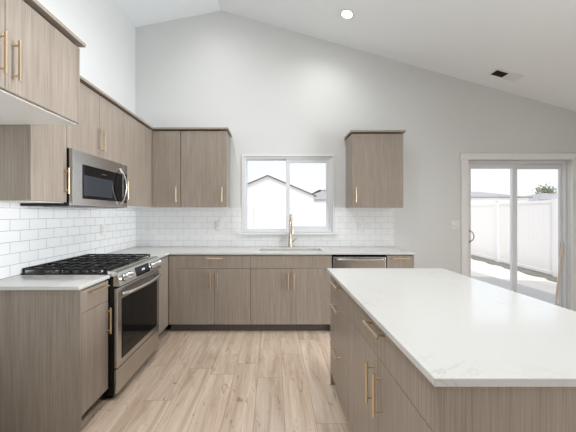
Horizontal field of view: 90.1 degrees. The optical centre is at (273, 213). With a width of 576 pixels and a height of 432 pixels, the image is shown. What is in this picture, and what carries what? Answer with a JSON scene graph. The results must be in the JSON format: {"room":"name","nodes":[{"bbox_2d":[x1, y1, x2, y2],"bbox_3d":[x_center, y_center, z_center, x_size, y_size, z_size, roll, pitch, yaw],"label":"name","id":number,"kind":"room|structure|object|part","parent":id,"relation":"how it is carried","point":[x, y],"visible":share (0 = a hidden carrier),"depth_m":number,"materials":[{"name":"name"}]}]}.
{"room":"kitchen","nodes":[
{"label":"kitchen","id":0,"kind":"room"},
{"bbox_2d":[15,0,134,275],"bbox_3d":[-1.880,-0.561,-1.370,0.140,3.794,10.260,0,0,0],"label":"wall","id":1,"kind":"structure","parent":0,"point":[107,60],"depth_m":3.06,"materials":[{"name":"paint"}]},
{"bbox_2d":[0,125,69,202],"bbox_3d":[-1.616,-0.552,1.883,0.382,0.957,0.302,0,0,0],"label":"upper cabinet","id":2,"kind":"object","parent":1,"relation":"attached to","point":[33,158],"visible":0.55,"depth_m":1.76,"materials":[{"name":"brown wood"}]},
{"bbox_3d":[-1.646,-0.076,1.883,0.318,0.004,0.298,0,0,0],"label":"underside panel","id":3,"kind":"part","parent":2,"relation":"part of","materials":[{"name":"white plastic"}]},
{"bbox_3d":[-1.474,-0.537,1.883,0.019,0.916,0.299,0,0,0],"label":"door","id":4,"kind":"part","parent":2,"relation":"part of","materials":[{"name":"brown wood"}]},
{"bbox_3d":[-1.445,-0.229,2.007,0.040,0.180,0.012,0,0,0],"label":"handle","id":5,"kind":"part","parent":2,"relation":"part of","materials":[{"name":"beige metal"}]},
{"bbox_2d":[0,0,85,124],"bbox_3d":[-1.467,-0.783,1.262,0.681,0.496,0.973,0,0,0],"label":"upper cabinet","id":6,"kind":"object","parent":1,"relation":"attached to","point":[40,56],"visible":1,"depth_m":1.45,"materials":[{"name":"brown wood"}]},
{"bbox_3d":[-1.175,-0.766,1.021,0.019,0.451,0.449,0,0,0],"label":"door","id":7,"kind":"part","parent":6,"relation":"part of","materials":[{"name":"brown wood"}]},
{"bbox_3d":[-1.146,-0.681,1.213,0.040,0.180,0.012,0,0,0],"label":"handle","id":8,"kind":"part","parent":6,"relation":"part of","materials":[{"name":"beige metal"}]},
{"bbox_3d":[-1.146,-0.681,1.281,0.040,0.180,0.012,0,0,0],"label":"handle","id":9,"kind":"part","parent":6,"relation":"part of","materials":[{"name":"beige metal"}]},
{"bbox_3d":[-1.496,-0.537,1.262,0.617,0.004,0.931,0,0,0],"label":"underside panel","id":10,"kind":"part","parent":6,"relation":"part of","materials":[{"name":"white plastic"}]},
{"bbox_2d":[0,202,135,278],"bbox_3d":[-1.806,0.179,2.742,0.007,0.508,2.019,0,0,0],"label":"tile backsplash","id":11,"kind":"structure","parent":1,"relation":"attached to","point":[30,236],"depth_m":2.36,"materials":[{"name":"white tile"}]},
{"bbox_2d":[101,224,104,234],"bbox_3d":[-1.798,0.171,3.030,0.009,0.116,0.070,0,0,0],"label":"wall outlet","id":12,"kind":"object","parent":11,"relation":"attached to","point":[102,225],"visible":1,"depth_m":3.02,"materials":[{"name":"white plastic"}]},
{"bbox_2d":[67,75,125,163],"bbox_3d":[-1.616,-0.749,2.417,0.382,0.564,0.764,0,0,0],"label":"upper cabinet","id":13,"kind":"object","parent":1,"relation":"attached to","point":[99,132],"visible":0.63,"depth_m":2.39,"materials":[{"name":"brown wood"}]},
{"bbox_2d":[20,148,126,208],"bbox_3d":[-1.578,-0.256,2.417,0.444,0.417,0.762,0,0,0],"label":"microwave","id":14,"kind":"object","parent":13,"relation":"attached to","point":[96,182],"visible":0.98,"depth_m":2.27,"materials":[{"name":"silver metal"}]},
{"bbox_3d":[-1.439,-0.261,2.377,0.028,0.407,0.682,0,0,0],"label":"door","id":15,"kind":"part","parent":14,"relation":"part of","materials":[{"name":"silver metal"}]},
{"bbox_3d":[-1.392,-0.248,2.661,0.073,0.346,0.019,0,0,0],"label":"door handle","id":16,"kind":"part","parent":14,"relation":"part of","materials":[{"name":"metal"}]},
{"bbox_3d":[-1.439,-0.261,2.760,0.028,0.407,0.077,0,0,0],"label":"control panel","id":17,"kind":"part","parent":14,"relation":"part of","materials":[{"name":"silver metal"}]},
{"bbox_3d":[-1.474,-0.732,2.226,0.019,0.527,0.379,0,0,0],"label":"door","id":18,"kind":"part","parent":13,"relation":"part of","materials":[{"name":"brown wood"}]},
{"bbox_3d":[-1.445,-0.617,2.390,0.040,0.180,0.012,0,0,0],"label":"handle","id":19,"kind":"part","parent":13,"relation":"part of","materials":[{"name":"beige metal"}]},
{"bbox_3d":[-1.445,-0.617,2.444,0.040,0.180,0.012,0,0,0],"label":"handle","id":20,"kind":"part","parent":13,"relation":"part of","materials":[{"name":"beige metal"}]},
{"bbox_3d":[-1.474,-0.732,2.608,0.019,0.527,0.379,0,0,0],"label":"door","id":21,"kind":"part","parent":13,"relation":"part of","materials":[{"name":"brown wood"}]},
{"bbox_2d":[122,108,152,207],"bbox_3d":[-1.616,-0.552,3.278,0.382,0.957,0.956,0,0,0],"label":"upper cabinet","id":22,"kind":"object","parent":1,"relation":"attached to","point":[137,134],"visible":0.47,"depth_m":3.09,"materials":[{"name":"brown wood"}]},
{"bbox_3d":[-1.646,-0.076,3.279,0.318,0.004,0.953,0,0,0],"label":"underside panel","id":23,"kind":"part","parent":22,"relation":"part of","materials":[{"name":"white plastic"}]},
{"bbox_2d":[82,324,351,431],"bbox_3d":[1.370,1.396,-1.375,6.660,0.120,10.550,0,0,0],"label":"floor","id":24,"kind":"structure","parent":0,"point":[193,381],"depth_m":2.20,"materials":[{"name":"brown wood"}]},
{"bbox_2d":[0,280,111,431],"bbox_3d":[-1.469,0.897,1.885,0.677,0.878,0.293,0,0,0],"label":"base cabinet","id":25,"kind":"object","parent":24,"relation":"on","point":[54,343],"visible":0.93,"depth_m":1.74,"materials":[{"name":"brown wood"}]},
{"bbox_3d":[-1.488,0.897,1.744,0.637,0.878,0.012,0,0,0],"label":"panel","id":26,"kind":"part","parent":25,"relation":"part of","materials":[{"name":"brown wood"}]},
{"bbox_2d":[0,275,109,289],"bbox_3d":[-1.483,0.446,1.871,0.650,0.023,0.325,0,0,0],"label":"countertop","id":27,"kind":"structure","parent":25,"relation":"on","point":[18,282],"depth_m":1.83,"materials":[{"name":"white stone"}]},
{"bbox_3d":[-1.179,0.542,1.891,0.019,0.138,0.279,0,0,0],"label":"drawer","id":28,"kind":"part","parent":25,"relation":"part of","materials":[{"name":"brown wood"}]},
{"bbox_3d":[-1.179,0.926,1.891,0.019,0.623,0.279,0,0,0],"label":"door","id":29,"kind":"part","parent":25,"relation":"part of","materials":[{"name":"brown wood"}]},
{"bbox_3d":[-1.150,0.497,1.891,0.040,0.012,0.180,0,0,0],"label":"handle","id":30,"kind":"part","parent":25,"relation":"part of","materials":[{"name":"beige metal"}]},
{"bbox_3d":[-1.150,0.748,2.002,0.040,0.180,0.012,0,0,0],"label":"handle","id":31,"kind":"part","parent":25,"relation":"part of","materials":[{"name":"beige metal"}]},
{"bbox_2d":[21,254,162,398],"bbox_3d":[-1.416,0.863,2.418,0.764,0.946,0.759,0,0,0],"label":"range","id":32,"kind":"object","parent":24,"relation":"on","point":[133,290],"visible":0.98,"depth_m":2.24,"materials":[{"name":"silver metal"}]},
{"bbox_2d":[21,257,146,274],"bbox_3d":[-1.491,0.437,2.418,0.614,0.020,0.759,0,0,0],"label":"cooktop","id":33,"kind":"object","parent":32,"relation":"in","point":[36,272],"depth_m":2.11,"materials":[{"name":"black metal"}]},
{"bbox_3d":[-1.087,0.471,2.124,0.044,0.054,0.054,0,0,0],"label":"knob","id":34,"kind":"part","parent":32,"relation":"part of","materials":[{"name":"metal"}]},
{"bbox_3d":[-1.159,0.412,2.418,0.050,0.004,0.759,0,0,0],"label":"trim","id":35,"kind":"part","parent":32,"relation":"part of","materials":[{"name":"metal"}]},
{"bbox_3d":[-1.087,0.471,2.204,0.044,0.054,0.054,0,0,0],"label":"knob","id":36,"kind":"part","parent":32,"relation":"part of","materials":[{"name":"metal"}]},
{"bbox_3d":[-1.136,0.468,2.418,0.091,0.107,0.751,0,0,0],"label":"control panel","id":37,"kind":"part","parent":32,"relation":"part of","materials":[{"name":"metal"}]},
{"bbox_3d":[-1.127,1.202,2.418,0.022,0.177,0.747,0,0,0],"label":"storage drawer","id":38,"kind":"part","parent":32,"relation":"part of","materials":[{"name":"silver metal"}]},
{"bbox_3d":[-1.125,0.822,2.418,0.026,0.572,0.747,0,0,0],"label":"oven door","id":39,"kind":"part","parent":32,"relation":"part of","materials":[{"name":"silver metal"}]},
{"bbox_3d":[-1.073,0.584,2.418,0.078,0.026,0.681,0,0,0],"label":"door handle","id":40,"kind":"part","parent":32,"relation":"part of","materials":[{"name":"metal"}]},
{"bbox_2d":[158,255,169,335],"bbox_3d":[-1.488,0.897,3.284,0.637,0.878,0.944,0,0,0],"label":"base cabinet","id":41,"kind":"object","parent":24,"relation":"on","point":[164,269],"visible":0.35,"depth_m":3.08,"materials":[{"name":"brown wood"}]},
{"bbox_2d":[101,247,415,257],"bbox_3d":[-0.110,0.446,3.283,3.396,0.023,0.950,0,0,0],"label":"countertop","id":42,"kind":"structure","parent":41,"relation":"on","point":[160,252],"depth_m":3.28,"materials":[{"name":"white stone"}]},
{"bbox_2d":[260,250,320,250],"bbox_3d":[0.207,0.564,3.450,0.777,0.212,0.262,0,0,0],"label":"sink","id":43,"kind":"object","parent":42,"relation":"in","point":[260,250],"visible":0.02,"depth_m":3.57,"materials":[{"name":"silver metal"}]},
{"bbox_2d":[288,214,296,247],"bbox_3d":[0.242,0.219,3.604,0.117,0.430,0.228,0,0,0],"label":"faucet","id":44,"kind":"object","parent":42,"relation":"on","point":[291,229],"visible":0.99,"depth_m":3.67,"materials":[{"name":"beige metal"}]},
{"bbox_3d":[0.218,0.151,3.604,0.027,0.295,0.196,0,0,-4],"label":"spout","id":45,"kind":"part","parent":44,"relation":"part of","materials":[{"name":"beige metal"}]},
{"bbox_2d":[169,255,250,330],"bbox_3d":[-0.712,0.897,3.459,0.911,0.878,0.597,0,0,0],"label":"base cabinet","id":46,"kind":"object","parent":24,"relation":"on","point":[207,292],"visible":0.94,"depth_m":3.20,"materials":[{"name":"brown wood"}]},
{"bbox_3d":[-0.856,0.926,3.209,0.392,0.623,0.019,0,0,0],"label":"door","id":47,"kind":"part","parent":46,"relation":"part of","materials":[{"name":"brown wood"}]},
{"bbox_3d":[-0.655,0.542,3.209,0.794,0.138,0.019,0,0,0],"label":"drawer","id":48,"kind":"part","parent":46,"relation":"part of","materials":[{"name":"brown wood"}]},
{"bbox_3d":[-0.457,0.926,3.209,0.399,0.623,0.019,0,0,0],"label":"door","id":49,"kind":"part","parent":46,"relation":"part of","materials":[{"name":"brown wood"}]},
{"bbox_2d":[251,255,331,330],"bbox_3d":[0.199,0.897,3.459,0.906,0.878,0.597,0,0,0],"label":"base cabinet","id":50,"kind":"object","parent":24,"relation":"on","point":[289,292],"visible":0.83,"depth_m":3.20,"materials":[{"name":"brown wood"}]},
{"bbox_3d":[-0.030,0.926,3.209,0.447,0.623,0.019,0,0,0],"label":"door","id":51,"kind":"part","parent":50,"relation":"part of","materials":[{"name":"brown wood"}]},
{"bbox_3d":[0.199,0.542,3.209,0.904,0.138,0.019,0,0,0],"label":"false drawer","id":52,"kind":"part","parent":50,"relation":"part of","materials":[{"name":"brown wood"}]},
{"bbox_3d":[0.423,0.926,3.209,0.454,0.623,0.019,0,0,0],"label":"door","id":53,"kind":"part","parent":50,"relation":"part of","materials":[{"name":"brown wood"}]},
{"bbox_2d":[330,275,348,420],"bbox_3d":[0.736,0.897,1.984,0.658,0.878,0.543,0,0,0],"label":"base cabinet","id":54,"kind":"object","parent":24,"relation":"on","point":[339,298],"visible":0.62,"depth_m":1.92,"materials":[{"name":"brown wood"}]},
{"bbox_3d":[0.747,0.897,2.245,0.600,0.878,0.020,0,0,0],"label":"panel","id":55,"kind":"part","parent":54,"relation":"part of","materials":[{"name":"brown wood"}]},
{"bbox_3d":[0.427,0.958,1.973,0.040,0.012,0.180,0,0,0],"label":"handle","id":56,"kind":"part","parent":54,"relation":"part of","materials":[{"name":"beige metal"}]},
{"bbox_3d":[0.427,0.655,1.973,0.040,0.012,0.180,0,0,0],"label":"handle","id":57,"kind":"part","parent":54,"relation":"part of","materials":[{"name":"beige metal"}]},
{"bbox_3d":[0.427,0.494,1.973,0.040,0.012,0.180,0,0,0],"label":"handle","id":58,"kind":"part","parent":54,"relation":"part of","materials":[{"name":"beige metal"}]},
{"bbox_3d":[0.457,1.085,1.974,0.019,0.305,0.520,0,0,0],"label":"drawer","id":59,"kind":"part","parent":54,"relation":"part of","materials":[{"name":"brown wood"}]},
{"bbox_3d":[0.457,0.772,1.974,0.019,0.315,0.520,0,0,0],"label":"drawer","id":60,"kind":"part","parent":54,"relation":"part of","materials":[{"name":"brown wood"}]},
{"bbox_3d":[0.457,0.542,1.974,0.019,0.138,0.520,0,0,0],"label":"drawer","id":61,"kind":"part","parent":54,"relation":"part of","materials":[{"name":"brown wood"}]},
{"bbox_2d":[332,255,385,267],"bbox_3d":[0.958,0.898,3.451,0.596,0.875,0.612,0,0,0],"label":"dishwasher","id":62,"kind":"object","parent":24,"relation":"on","point":[338,261],"visible":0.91,"depth_m":3.20,"materials":[{"name":"silver metal"}]},
{"bbox_3d":[0.958,0.510,3.172,0.530,0.032,0.054,0,0,0],"label":"door handle","id":63,"kind":"part","parent":62,"relation":"part of","materials":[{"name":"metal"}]},
{"bbox_2d":[385,255,413,267],"bbox_3d":[1.416,0.897,3.459,0.302,0.878,0.597,0,0,0],"label":"base cabinet","id":64,"kind":"object","parent":24,"relation":"on","point":[392,261],"visible":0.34,"depth_m":3.20,"materials":[{"name":"brown wood"}]},
{"bbox_2d":[349,295,575,431],"bbox_3d":[0.736,0.897,1.243,0.658,0.878,0.936,0,0,0],"label":"base cabinet","id":65,"kind":"object","parent":24,"relation":"on","point":[388,392],"visible":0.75,"depth_m":0.87,"materials":[{"name":"brown wood"}]},
{"bbox_3d":[0.457,0.926,1.470,0.019,0.623,0.479,0,0,0],"label":"door","id":66,"kind":"part","parent":65,"relation":"part of","materials":[{"name":"brown wood"}]},
{"bbox_3d":[0.427,0.750,1.274,0.040,0.180,0.012,0,0,0],"label":"handle","id":67,"kind":"part","parent":65,"relation":"part of","materials":[{"name":"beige metal"}]},
{"bbox_3d":[0.427,0.494,1.227,0.040,0.012,0.180,0,0,0],"label":"handle","id":68,"kind":"part","parent":65,"relation":"part of","materials":[{"name":"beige metal"}]},
{"bbox_3d":[0.427,0.750,1.184,0.040,0.180,0.012,0,0,0],"label":"handle","id":69,"kind":"part","parent":65,"relation":"part of","materials":[{"name":"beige metal"}]},
{"bbox_3d":[0.457,0.542,1.253,0.019,0.138,0.913,0,0,0],"label":"drawer","id":70,"kind":"part","parent":65,"relation":"part of","materials":[{"name":"brown wood"}]},
{"bbox_3d":[0.457,0.926,1.012,0.019,0.623,0.431,0,0,0],"label":"door","id":71,"kind":"part","parent":65,"relation":"part of","materials":[{"name":"brown wood"}]},
{"bbox_2d":[327,268,575,386],"bbox_3d":[0.882,0.446,1.515,0.916,0.023,1.520,0,0,0],"label":"countertop","id":72,"kind":"structure","parent":65,"relation":"on","point":[458,330],"depth_m":1.11,"materials":[{"name":"white stone"}]},
{"bbox_3d":[0.747,0.897,0.785,0.600,0.878,0.020,0,0,0],"label":"panel","id":73,"kind":"part","parent":65,"relation":"part of","materials":[{"name":"brown wood"}]},
{"bbox_2d":[115,0,575,111],"bbox_3d":[1.370,-1.948,-1.310,7.360,1.852,11.380,0,0,0],"label":"ceiling","id":74,"kind":"structure","parent":0,"point":[467,40],"depth_m":3.24,"materials":[{"name":"paint"}]},
{"bbox_2d":[340,9,353,18],"bbox_3d":[0.820,-2.220,3.200,0.146,0.046,0.152,0,0,-5],"label":"recessed light","id":75,"kind":"object","parent":74,"relation":"in","point":[346,13],"visible":1,"depth_m":3.20,"materials":[{"name":"white paint"}]},
{"bbox_2d":[342,11,351,17],"bbox_3d":[0.820,-2.221,3.200,0.111,0.001,0.111,16,0,0],"label":"diffuser","id":76,"kind":"object","parent":75,"relation":"attached to","point":[347,14],"depth_m":3.20,"materials":[{"name":"white plastic"}]},
{"bbox_2d":[488,69,523,81],"bbox_3d":[2.789,-1.661,3.450,0.318,0.095,0.140,0,0,0],"label":"ceiling vent","id":77,"kind":"object","parent":74,"relation":"in","point":[506,75],"visible":1,"depth_m":3.44,"materials":[{"name":"white plastic"}]},
{"bbox_2d":[135,11,575,309],"bbox_3d":[1.370,-0.669,3.830,6.640,4.010,0.140,0,0,0],"label":"wall","id":78,"kind":"structure","parent":0,"point":[276,90],"depth_m":3.76,"materials":[{"name":"paint"}]},
{"bbox_2d":[150,127,182,207],"bbox_3d":[-1.302,-0.552,3.589,0.364,0.957,0.337,0,0,0],"label":"upper cabinet","id":79,"kind":"object","parent":78,"relation":"attached to","point":[166,141],"visible":0.82,"depth_m":3.46,"materials":[{"name":"brown wood"}]},
{"bbox_3d":[-1.302,-0.076,3.619,0.361,0.004,0.273,0,0,0],"label":"underside panel","id":80,"kind":"part","parent":79,"relation":"part of","materials":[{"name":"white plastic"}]},
{"bbox_2d":[180,127,231,207],"bbox_3d":[-0.831,-0.552,3.589,0.574,0.957,0.337,0,0,0],"label":"upper cabinet","id":81,"kind":"object","parent":78,"relation":"attached to","point":[205,151],"visible":1,"depth_m":3.46,"materials":[{"name":"brown wood"}]},
{"bbox_3d":[-0.843,-0.076,3.619,0.549,0.004,0.273,0,0,0],"label":"underside panel","id":82,"kind":"part","parent":81,"relation":"part of","materials":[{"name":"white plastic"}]},
{"bbox_2d":[136,208,393,246],"bbox_3d":[-0.111,0.179,3.756,3.381,0.508,0.007,0,0,0],"label":"tile backsplash","id":83,"kind":"structure","parent":78,"relation":"attached to","point":[170,227],"depth_m":3.75,"materials":[{"name":"white tile"}]},
{"bbox_2d":[216,221,220,229],"bbox_3d":[-0.720,0.161,3.748,0.070,0.116,0.009,0,0,0],"label":"wall outlet","id":84,"kind":"object","parent":83,"relation":"attached to","point":[218,223],"visible":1,"depth_m":3.75,"materials":[{"name":"white plastic"}]},
{"bbox_2d":[357,221,362,229],"bbox_3d":[1.130,0.161,3.748,0.070,0.116,0.009,0,0,0],"label":"wall outlet","id":85,"kind":"object","parent":83,"relation":"attached to","point":[359,223],"visible":1,"depth_m":3.75,"materials":[{"name":"white plastic"}]},
{"bbox_2d":[242,155,333,231],"bbox_3d":[0.192,-0.261,3.799,1.207,1.016,0.102,0,0,0],"label":"window","id":86,"kind":"structure","parent":78,"relation":"in","point":[328,160],"depth_m":3.78,"materials":[{"name":"white paint"}]},
{"bbox_3d":[-0.076,-0.251,3.824,0.569,0.935,0.023,0,0,0],"label":"sash","id":87,"kind":"part","parent":86,"relation":"part of","materials":[{"name":"glass"}]},
{"bbox_3d":[0.454,-0.251,3.792,0.580,0.935,0.028,0,0,0],"label":"sash","id":88,"kind":"part","parent":86,"relation":"part of","materials":[{"name":"glass"}]},
{"bbox_2d":[239,233,337,234],"bbox_3d":[0.193,0.262,3.737,1.275,0.024,0.054,0,0,0],"label":"window sill","id":89,"kind":"structure","parent":78,"relation":"attached to","point":[239,233],"depth_m":3.71,"materials":[{"name":"white paint"}]},
{"bbox_2d":[344,130,405,207],"bbox_3d":[1.256,-0.532,3.589,0.661,0.932,0.337,0,0,0],"label":"upper cabinet","id":90,"kind":"object","parent":78,"relation":"attached to","point":[374,158],"visible":1,"depth_m":3.46,"materials":[{"name":"brown wood"}]},
{"bbox_2d":[451,220,459,229],"bbox_3d":[2.378,0.151,3.755,0.120,0.120,0.010,0,0,0],"label":"light switch","id":91,"kind":"object","parent":78,"relation":"attached to","point":[455,224],"visible":1,"depth_m":3.75,"materials":[{"name":"white plastic"}]},
{"bbox_2d":[469,161,566,308],"bbox_3d":[3.223,0.316,3.842,1.353,2.038,0.106,0,0,0],"label":"door","id":92,"kind":"structure","parent":78,"relation":"in","point":[513,166],"depth_m":3.82,"materials":[{"name":"white plastic"}]},
{"bbox_3d":[2.909,0.321,3.836,0.681,1.966,0.024,0,0,0],"label":"sliding panel","id":93,"kind":"part","parent":92,"relation":"part of","materials":[{"name":"clear glass"}]},
{"bbox_3d":[3.542,0.321,3.871,0.685,1.966,0.026,0,0,0],"label":"fixed panel","id":94,"kind":"part","parent":92,"relation":"part of","materials":[{"name":"clear glass"}]},
{"bbox_2d":[554,243,563,304],"bbox_3d":[3.795,0.849,3.818,0.179,0.910,0.025,0,0,-18],"label":"wooden stick","id":95,"kind":"object","parent":92,"relation":"on","point":[562,244],"visible":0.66,"depth_m":3.81,"materials":[{"name":"brown wood"}]},
{"bbox_2d":[460,153,575,310],"bbox_3d":[3.223,0.274,3.749,1.555,2.125,0.022,0,0,0],"label":"door frame","id":96,"kind":"structure","parent":78,"relation":"attached to","point":[464,157],"depth_m":3.74,"materials":[{"name":"white paint"}]},
{"label":"outside","id":97,"kind":"structure","parent":0,"visible":0},
{"bbox_2d":[471,259,556,293],"bbox_3d":[0.000,1.636,41.950,120.000,0.300,76.100,0,0,0],"label":"ground","id":98,"kind":"structure","parent":97,"point":[539,283],"depth_m":6.77,"materials":[{"name":"concrete"}]},
{"bbox_2d":[248,175,316,205],"bbox_3d":[-0.500,-0.879,29.150,8.300,4.730,10.200,0,0,0],"label":"house","id":99,"kind":"structure","parent":98,"relation":"on","point":[267,190],"depth_m":24.30,"materials":[{"name":"white"}]},
{"bbox_2d":[248,205,325,228],"bbox_3d":[0.050,0.548,13.000,14.650,1.875,0.150,0,0,0],"label":"vinyl fence","id":100,"kind":"object","parent":98,"relation":"on","point":[259,217],"visible":0.18,"depth_m":12.98,"materials":[{"name":"white plastic"}]},
{"bbox_3d":[-2.021,0.561,12.996,1.941,1.650,0.036,0,0,0],"label":"panel","id":101,"kind":"part","parent":100,"relation":"part of","materials":[{"name":"plastic"}]},
{"bbox_3d":[-0.986,0.561,13.000,0.128,1.850,0.128,0,0,0],"label":"post","id":102,"kind":"part","parent":100,"relation":"part of","materials":[{"name":"plastic"}]},
{"bbox_3d":[0.050,0.561,12.996,1.941,1.650,0.036,0,0,0],"label":"panel","id":103,"kind":"part","parent":100,"relation":"part of","materials":[{"name":"plastic"}]},
{"bbox_3d":[0.050,-0.289,13.000,1.941,0.070,0.056,0,0,0],"label":"rail","id":104,"kind":"part","parent":100,"relation":"part of","materials":[{"name":"plastic"}]},
{"bbox_3d":[1.086,0.561,13.000,0.128,1.850,0.128,0,0,0],"label":"post","id":105,"kind":"part","parent":100,"relation":"part of","materials":[{"name":"plastic"}]},
{"bbox_3d":[2.121,0.561,12.996,1.941,1.650,0.036,0,0,0],"label":"panel","id":106,"kind":"part","parent":100,"relation":"part of","materials":[{"name":"plastic"}]},
{"bbox_3d":[2.121,-0.289,13.000,1.941,0.070,0.056,0,0,0],"label":"rail","id":107,"kind":"part","parent":100,"relation":"part of","materials":[{"name":"plastic"}]},
{"bbox_2d":[312,190,325,205],"bbox_3d":[7.450,-1.089,43.985,7.600,5.150,8.530,0,0,0],"label":"house","id":108,"kind":"structure","parent":98,"relation":"on","point":[320,200],"depth_m":40.32,"materials":[{"name":"white"}]},
{"bbox_2d":[471,192,532,203],"bbox_3d":[26.100,-0.689,37.485,8.700,4.350,7.530,0,0,0],"label":"house","id":109,"kind":"structure","parent":98,"relation":"on","point":[476,197],"depth_m":34.00,"materials":[{"name":"white"}]},
{"bbox_2d":[471,255,556,282],"bbox_3d":[6.561,1.476,8.107,0.602,0.020,7.910,0,0,7],"label":"gravel strip","id":110,"kind":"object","parent":98,"relation":"on","point":[549,277],"visible":0.53,"depth_m":7.51,"materials":[{"name":"grey gravel"}]},
{"bbox_2d":[471,270,557,302],"bbox_3d":[2.700,1.461,5.605,4.600,0.050,3.390,0,0,0],"label":"patio slab","id":111,"kind":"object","parent":98,"relation":"on","point":[548,297],"visible":0.08,"depth_m":5.57,"materials":[{"name":"concrete"}]},
{"bbox_2d":[471,197,557,276],"bbox_3d":[6.834,0.548,8.700,0.151,1.875,8.366,0,0,7],"label":"vinyl fence","id":112,"kind":"object","parent":98,"relation":"on","point":[537,221],"visible":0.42,"depth_m":7.77,"materials":[{"name":"white plastic"}]},
{"bbox_3d":[6.957,0.561,9.720,0.036,1.650,1.924,0,0,7],"label":"panel","id":113,"kind":"part","parent":112,"relation":"part of","materials":[{"name":"plastic"}]},
{"bbox_3d":[6.953,1.416,9.720,0.056,0.080,1.924,0,0,7],"label":"rail","id":114,"kind":"part","parent":112,"relation":"part of","materials":[{"name":"plastic"}]},
{"bbox_3d":[6.953,-0.289,9.720,0.056,0.070,1.924,0,0,7],"label":"rail","id":115,"kind":"part","parent":112,"relation":"part of","materials":[{"name":"plastic"}]},
{"bbox_3d":[6.834,0.561,8.700,0.128,1.850,0.128,0,0,7],"label":"post","id":116,"kind":"part","parent":112,"relation":"part of","materials":[{"name":"plastic"}]},
{"bbox_3d":[6.715,1.416,7.680,0.056,0.080,1.924,0,0,7],"label":"rail","id":117,"kind":"part","parent":112,"relation":"part of","materials":[{"name":"plastic"}]},
{"bbox_3d":[6.715,-0.289,7.680,0.056,0.070,1.924,0,0,7],"label":"rail","id":118,"kind":"part","parent":112,"relation":"part of","materials":[{"name":"plastic"}]},
{"bbox_3d":[6.719,0.561,7.679,0.036,1.650,1.924,0,0,7],"label":"panel","id":119,"kind":"part","parent":112,"relation":"part of","materials":[{"name":"plastic"}]},
{"bbox_3d":[6.595,0.561,6.660,0.128,1.850,0.128,0,0,7],"label":"post","id":120,"kind":"part","parent":112,"relation":"part of","materials":[{"name":"plastic"}]},
{"bbox_2d":[525,193,557,200],"bbox_3d":[36.750,-0.639,38.985,9.000,4.250,8.530,0,0,0],"label":"house","id":121,"kind":"structure","parent":98,"relation":"on","point":[542,196],"depth_m":37.00,"materials":[{"name":"white"}]},
{"bbox_2d":[532,184,556,193],"bbox_3d":[44.760,-1.839,47.153,3.925,6.670,3.702,0,0,0],"label":"tree","id":122,"kind":"object","parent":98,"relation":"on","point":[549,190],"visible":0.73,"depth_m":46.77,"materials":[{"name":"green plant"}]}
]}

